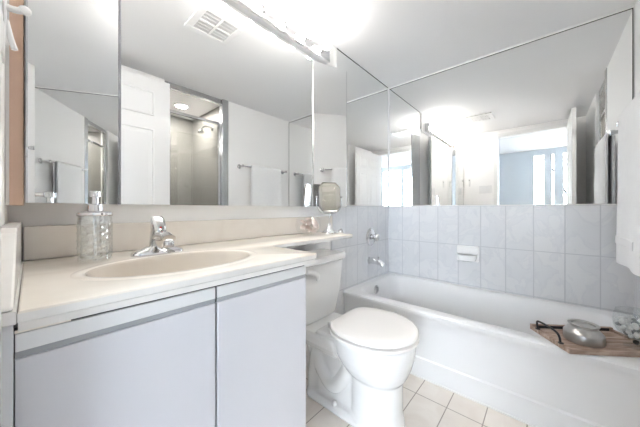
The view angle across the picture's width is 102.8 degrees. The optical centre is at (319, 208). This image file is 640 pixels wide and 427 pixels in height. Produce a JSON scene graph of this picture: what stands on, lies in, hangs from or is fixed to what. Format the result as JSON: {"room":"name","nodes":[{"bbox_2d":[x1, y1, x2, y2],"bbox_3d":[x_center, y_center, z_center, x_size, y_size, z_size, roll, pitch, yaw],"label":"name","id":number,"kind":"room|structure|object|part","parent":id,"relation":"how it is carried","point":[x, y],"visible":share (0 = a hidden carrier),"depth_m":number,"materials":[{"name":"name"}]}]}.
{"room":"bathroom","nodes":[
{"label":"bathroom","id":0,"kind":"room"},
{"bbox_2d":[1,0,7,226],"bbox_3d":[-0.350,-0.077,0.174,1.520,2.175,0.120,0,0,41],"label":"wall","id":1,"kind":"structure","parent":0,"point":[4,208],"depth_m":0.59,"materials":[{"name":"white paint"}]},
{"bbox_2d":[0,0,0,426],"bbox_3d":[-0.131,-0.051,0.070,0.866,2.122,0.014,0,0,41],"label":"trim","id":2,"kind":"structure","parent":1,"relation":"attached to","point":[0,0],"depth_m":0.35,"materials":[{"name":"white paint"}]},
{"bbox_2d":[1,7,4,79],"bbox_3d":[-0.537,-0.300,0.426,0.164,0.116,0.010,0,0,41],"label":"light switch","id":3,"kind":"object","parent":1,"relation":"attached to","point":[2,21],"visible":0.72,"depth_m":0.45,"materials":[{"name":"white plastic"}]},
{"bbox_2d":[2,0,31,50],"bbox_3d":[-0.688,-0.413,0.581,0.024,0.109,0.043,0,0,41],"label":"robe hook","id":4,"kind":"object","parent":1,"relation":"attached to","point":[22,10],"visible":0.97,"depth_m":0.57,"materials":[{"name":"white plastic"}]},
{"bbox_3d":[-0.700,-0.415,0.567,0.024,0.100,0.005,0,0,41],"label":"plate","id":5,"kind":"part","parent":4,"relation":"part of","materials":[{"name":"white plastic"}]},
{"bbox_2d":[8,0,334,367],"bbox_3d":[-0.157,-0.077,1.632,0.120,2.175,2.563,0,0,41],"label":"wall","id":6,"kind":"structure","parent":0,"point":[30,214],"depth_m":0.96,"materials":[{"name":"white paint"}]},
{"bbox_2d":[5,0,346,206],"bbox_3d":[-0.334,-0.471,1.217,0.162,0.923,1.464,0,0,41],"label":"vanity mirror","id":7,"kind":"object","parent":6,"relation":"attached to","point":[135,102],"visible":0.98,"depth_m":0.98,"materials":[{"name":"silver metal"}]},
{"bbox_2d":[313,60,346,206],"bbox_3d":[0.066,-0.474,1.669,0.264,0.917,0.005,0,0,-30],"label":"mirror","id":8,"kind":"object","parent":7,"relation":"attached to","point":[329,82],"depth_m":1.66,"materials":[{"name":"silver metal"}]},
{"bbox_2d":[24,216,331,260],"bbox_3d":[-0.386,0.099,1.266,0.020,0.098,1.412,0,0,41],"label":"backsplash","id":9,"kind":"structure","parent":6,"relation":"attached to","point":[48,241],"depth_m":0.93,"materials":[{"name":"stone"}]},
{"bbox_2d":[220,0,332,66],"bbox_3d":[-0.324,-1.052,1.245,0.140,0.220,1.400,0,0,41],"label":"vanity light bar","id":10,"kind":"object","parent":6,"relation":"attached to","point":[270,15],"visible":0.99,"depth_m":1.43,"materials":[{"name":"white paint"}]},
{"bbox_2d":[259,0,273,12],"bbox_3d":[-0.262,-1.018,1.266,0.076,0.050,0.050,0,0,41],"label":"bulb","id":11,"kind":"object","parent":10,"relation":"attached to","point":[264,5],"depth_m":1.27,"materials":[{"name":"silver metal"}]},
{"bbox_2d":[282,13,295,27],"bbox_3d":[-0.164,-1.018,1.378,0.076,0.050,0.050,0,0,41],"label":"bulb","id":12,"kind":"object","parent":10,"relation":"attached to","point":[287,21],"depth_m":1.38,"materials":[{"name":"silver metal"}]},
{"bbox_2d":[301,28,314,40],"bbox_3d":[-0.066,-1.018,1.489,0.076,0.050,0.050,0,0,41],"label":"socket","id":13,"kind":"object","parent":10,"relation":"attached to","point":[305,35],"depth_m":1.49,"materials":[{"name":"silver metal"}]},
{"bbox_2d":[318,41,330,52],"bbox_3d":[0.033,-1.018,1.600,0.076,0.050,0.050,0,0,41],"label":"socket","id":14,"kind":"object","parent":10,"relation":"attached to","point":[324,46],"depth_m":1.60,"materials":[{"name":"silver metal"}]},
{"bbox_2d":[331,206,388,314],"bbox_3d":[0.368,0.492,2.132,0.006,1.035,0.875,0,0,41],"label":"wall tile","id":15,"kind":"structure","parent":6,"relation":"attached to","point":[356,221],"depth_m":2.07,"materials":[{"name":"white tile"}]},
{"bbox_2d":[366,228,379,245],"bbox_3d":[0.467,0.240,2.180,0.077,0.152,0.152,0,0,41],"label":"mixer","id":16,"kind":"object","parent":15,"relation":"attached to","point":[371,236],"visible":1,"depth_m":2.17,"materials":[{"name":"silver metal"}]},
{"bbox_3d":[0.481,0.240,2.167,0.037,0.065,0.065,0,0,41],"label":"knob","id":17,"kind":"part","parent":16,"relation":"part of","materials":[{"name":"silver metal"}]},
{"bbox_2d":[367,257,384,266],"bbox_3d":[0.474,0.438,2.135,0.149,0.082,0.060,0,0,41],"label":"tub spout","id":18,"kind":"object","parent":15,"relation":"attached to","point":[370,260],"visible":1,"depth_m":2.12,"materials":[{"name":"silver metal"}]},
{"bbox_2d":[335,48,387,205],"bbox_3d":[0.385,-0.595,2.151,0.006,1.139,0.820,0,0,41],"label":"wall mirror","id":19,"kind":"object","parent":6,"relation":"attached to","point":[367,97],"visible":0.7,"depth_m":2.14,"materials":[{"name":"silver metal"}]},
{"bbox_2d":[306,367,531,426],"bbox_3d":[0.795,1.060,0.793,2.657,0.100,2.563,0,0,41],"label":"floor","id":20,"kind":"structure","parent":0,"point":[425,403],"depth_m":1.27,"materials":[{"name":"tile"}]},
{"bbox_2d":[1,265,305,426],"bbox_3d":[-0.462,0.589,0.781,0.545,0.839,0.639,0,0,41],"label":"vanity cabinet","id":21,"kind":"object","parent":20,"relation":"on","point":[232,354],"visible":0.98,"depth_m":0.54,"materials":[{"name":"white laminate"}]},
{"bbox_3d":[-0.358,0.568,0.500,0.018,0.685,0.308,0,0,41],"label":"door","id":22,"kind":"part","parent":21,"relation":"part of","materials":[{"name":"grey laminate"}]},
{"bbox_3d":[-0.353,0.201,0.496,0.004,0.027,0.308,0,0,41],"label":"finger pull","id":23,"kind":"part","parent":21,"relation":"part of","materials":[{"name":"white"}]},
{"bbox_2d":[1,216,352,331],"bbox_3d":[-0.192,0.159,1.076,0.562,0.246,1.440,0,0,41],"label":"countertop","id":24,"kind":"structure","parent":21,"relation":"on","point":[35,293],"depth_m":0.73,"materials":[{"name":"beige stone"}]},
{"bbox_2d":[1,261,22,327],"bbox_3d":[-0.652,0.158,0.539,0.542,0.020,0.027,0,0,41],"label":"side splash","id":25,"kind":"structure","parent":24,"relation":"on","point":[9,318],"depth_m":0.37,"materials":[{"name":"stone"}]},
{"bbox_2d":[76,191,112,255],"bbox_3d":[-0.631,0.049,0.718,0.084,0.198,0.079,0,0,41],"label":"soap dispenser","id":26,"kind":"object","parent":24,"relation":"on","point":[95,209],"visible":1,"depth_m":0.71,"materials":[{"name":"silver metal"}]},
{"bbox_2d":[131,216,182,256],"bbox_3d":[-0.515,0.086,0.848,0.144,0.124,0.136,0,0,11],"label":"sink faucet","id":27,"kind":"object","parent":24,"relation":"on","point":[161,241],"visible":1,"depth_m":0.83,"materials":[{"name":"silver metal"}]},
{"bbox_3d":[-0.538,0.046,0.852,0.047,0.045,0.045,0,0,41],"label":"handle","id":28,"kind":"part","parent":27,"relation":"part of","materials":[{"name":"silver metal"}]},
{"bbox_3d":[-0.509,0.102,0.826,0.126,0.064,0.060,0,0,41],"label":"spout","id":29,"kind":"part","parent":27,"relation":"part of","materials":[{"name":"silver metal"}]},
{"bbox_2d":[70,250,256,280],"bbox_3d":[-0.392,0.214,0.727,0.312,0.137,0.458,0,0,41],"label":"basin","id":30,"kind":"object","parent":24,"relation":"in","point":[175,264],"depth_m":0.75,"materials":[{"name":"beige ceramic"}]},
{"bbox_2d":[315,182,342,233],"bbox_3d":[0.058,-0.008,1.579,0.097,0.312,0.162,0,0,40],"label":"makeup mirror","id":31,"kind":"object","parent":24,"relation":"on","point":[329,199],"visible":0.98,"depth_m":1.57,"materials":[{"name":"silver metal"}]},
{"bbox_2d":[319,183,339,209],"bbox_3d":[0.060,-0.075,1.573,0.133,0.166,0.012,0,0,-22],"label":"mirror glass","id":32,"kind":"object","parent":31,"relation":"attached to","point":[329,193],"depth_m":1.57,"materials":[{"name":"beige mirror"}]},
{"bbox_3d":[0.058,-0.074,1.578,0.147,0.180,0.026,0,0,-22],"label":"frame","id":33,"kind":"part","parent":31,"relation":"part of","materials":[{"name":"silver metal"}]},
{"bbox_3d":[-0.067,0.086,1.454,0.150,0.123,0.150,0,0,41],"label":"glass bowl","id":34,"kind":"object","parent":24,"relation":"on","visible":0},
{"bbox_2d":[312,218,317,227],"bbox_3d":[-0.029,0.079,1.431,0.035,0.051,0.060,0,0,5],"label":"seashell","id":35,"kind":"object","parent":34,"relation":"in","point":[314,221],"visible":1,"depth_m":1.41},
{"bbox_3d":[-0.153,0.568,0.733,0.018,0.685,0.302,0,0,41],"label":"door","id":36,"kind":"part","parent":21,"relation":"part of","materials":[{"name":"grey laminate"}]},
{"bbox_3d":[-0.148,0.201,0.729,0.004,0.027,0.302,0,0,41],"label":"finger pull","id":37,"kind":"part","parent":21,"relation":"part of","materials":[{"name":"white"}]},
{"bbox_2d":[304,249,418,426],"bbox_3d":[0.149,0.635,1.331,0.710,0.750,0.400,0,0,41],"label":"toilet","id":38,"kind":"object","parent":20,"relation":"on","point":[361,359],"visible":0.94,"depth_m":1.21,"materials":[{"name":"white ceramic"}]},
{"bbox_3d":[-0.039,0.348,1.330,0.100,0.068,0.035,0,0,-31],"label":"flush lever","id":39,"kind":"part","parent":38,"relation":"part of","materials":[{"name":"white plastic"}]},
{"bbox_3d":[-0.042,0.467,1.499,0.185,0.324,0.374,0,0,41],"label":"tank","id":40,"kind":"part","parent":38,"relation":"part of","materials":[{"name":"white ceramic"}]},
{"bbox_3d":[-0.037,0.282,1.495,0.215,0.044,0.400,0,0,41],"label":"tank lid","id":41,"kind":"part","parent":38,"relation":"part of","materials":[{"name":"white ceramic"}]},
{"bbox_3d":[0.153,0.804,1.328,0.670,0.412,0.353,0,0,41],"label":"bowl","id":42,"kind":"part","parent":38,"relation":"part of","materials":[{"name":"white ceramic"}]},
{"bbox_3d":[0.269,0.585,1.225,0.388,0.016,0.384,0,0,41],"label":"seat","id":43,"kind":"part","parent":38,"relation":"part of","materials":[{"name":"white plastic"}]},
{"bbox_3d":[0.269,0.561,1.225,0.384,0.024,0.380,0,0,41],"label":"lid","id":44,"kind":"part","parent":38,"relation":"part of","materials":[{"name":"white plastic"}]},
{"bbox_2d":[343,272,639,426],"bbox_3d":[0.979,0.809,1.680,1.505,0.402,0.740,0,0,41],"label":"bathtub","id":45,"kind":"object","parent":20,"relation":"on","point":[478,345],"visible":0.76,"depth_m":1.33,"materials":[{"name":"white ceramic"}]},
{"bbox_3d":[0.471,0.665,2.101,0.024,0.072,0.072,0,0,41],"label":"overflow plate","id":46,"kind":"part","parent":45,"relation":"part of","materials":[{"name":"silver metal"}]},
{"bbox_2d":[530,320,639,356],"bbox_3d":[1.234,0.571,1.167,0.380,0.072,0.230,0,0,5],"label":"wooden tray","id":47,"kind":"object","parent":45,"relation":"on","point":[617,343],"visible":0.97,"depth_m":1.13,"materials":[{"name":"brown wood"}]},
{"bbox_3d":[1.057,0.562,1.183,0.024,0.055,0.154,0,0,5],"label":"handle","id":48,"kind":"part","parent":47,"relation":"part of","materials":[{"name":"black metal"}]},
{"bbox_2d":[563,319,605,347],"bbox_3d":[1.191,0.557,1.156,0.135,0.079,0.135,0,0,41],"label":"pot","id":49,"kind":"object","parent":47,"relation":"on","point":[581,332],"visible":1,"depth_m":1.12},
{"bbox_3d":[1.191,0.526,1.156,0.079,0.006,0.079,0,0,41],"label":"inset lid","id":50,"kind":"part","parent":49,"relation":"part of","materials":[{"name":"grey metal"}]},
{"bbox_3d":[1.239,0.602,1.165,0.362,0.010,0.220,0,0,5],"label":"board","id":51,"kind":"part","parent":47,"relation":"part of","materials":[{"name":"brown wood"}]},
{"bbox_3d":[1.367,0.518,1.105,0.140,0.156,0.140,0,0,41],"label":"glass bowl","id":52,"kind":"object","parent":47,"relation":"on","visible":0},
{"bbox_2d":[618,319,626,324],"bbox_3d":[1.316,0.491,1.112,0.024,0.027,0.019,0,0,41],"label":"pebble","id":53,"kind":"object","parent":52,"relation":"in","point":[621,321],"visible":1,"depth_m":1.11,"materials":[{"name":"white stone"}]},
{"bbox_2d":[626,324,633,330],"bbox_3d":[1.325,0.506,1.092,0.022,0.025,0.017,0,0,40],"label":"pebble","id":54,"kind":"object","parent":52,"relation":"in","point":[629,327],"visible":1,"depth_m":1.09,"materials":[{"name":"white stone"}]},
{"bbox_2d":[633,332,639,338],"bbox_3d":[1.339,0.534,1.079,0.022,0.026,0.018,0,0,-30],"label":"pebble","id":55,"kind":"object","parent":52,"relation":"in","point":[636,334],"visible":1,"depth_m":1.07,"materials":[{"name":"white stone"}]},
{"bbox_2d":[276,0,636,87],"bbox_3d":[0.795,-1.215,0.793,2.657,0.100,2.563,0,0,41],"label":"ceiling","id":56,"kind":"structure","parent":0,"point":[397,42],"depth_m":1.61,"materials":[{"name":"white paint"}]},
{"bbox_2d":[388,5,634,205],"bbox_3d":[1.649,-0.077,1.671,2.537,2.175,0.116,0,0,41],"label":"wall","id":57,"kind":"structure","parent":0,"point":[633,7],"depth_m":1.46,"materials":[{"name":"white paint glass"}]},
{"bbox_2d":[388,6,632,205],"bbox_3d":[1.225,-0.595,1.962,1.514,1.139,0.008,0,0,41],"label":"wall mirror","id":58,"kind":"object","parent":57,"relation":"attached to","point":[531,122],"visible":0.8,"depth_m":1.78,"materials":[{"name":"silver metal"}]},
{"bbox_2d":[389,205,632,314],"bbox_3d":[1.227,0.492,1.962,1.520,1.035,0.006,0,0,41],"label":"wall tile","id":59,"kind":"structure","parent":57,"relation":"attached to","point":[566,254],"depth_m":1.78,"materials":[{"name":"white tile"}]},
{"bbox_2d":[457,245,478,261],"bbox_3d":[1.141,0.349,1.985,0.156,0.122,0.072,0,0,41],"label":"soap dish","id":60,"kind":"object","parent":59,"relation":"attached to","point":[464,252],"visible":1,"depth_m":1.98,"materials":[{"name":"white ceramic"}]},
{"bbox_3d":[1.135,0.380,1.979,0.132,0.052,0.056,0,0,41],"label":"dish","id":61,"kind":"part","parent":60,"relation":"part of","materials":[{"name":"white ceramic"}]},
{"bbox_2d":[635,0,639,95],"bbox_3d":[1.024,-0.077,0.514,0.090,2.175,2.447,0,0,41],"label":"wall","id":62,"kind":"structure","parent":0,"point":[637,4],"depth_m":1.41,"materials":[{"name":"white paint"}]},
{"bbox_2d":[633,274,639,320],"bbox_3d":[1.552,0.492,1.185,0.005,1.035,0.730,0,0,41],"label":"wall tile","id":63,"kind":"structure","parent":62,"relation":"attached to","point":[636,279],"depth_m":1.41,"materials":[{"name":"white tile"}]},
{"bbox_3d":[1.484,-0.475,1.168,0.084,0.048,0.673,0,0,41],"label":"towel bar","id":64,"kind":"object","parent":62,"relation":"attached to","visible":0},
{"bbox_2d":[615,91,639,275],"bbox_3d":[1.465,-0.111,1.195,0.066,0.780,0.442,0,0,41],"label":"bath towel","id":65,"kind":"object","parent":64,"relation":"hanging from","point":[627,238],"visible":1,"depth_m":1.16,"materials":[{"name":"white fabric"}]}
]}

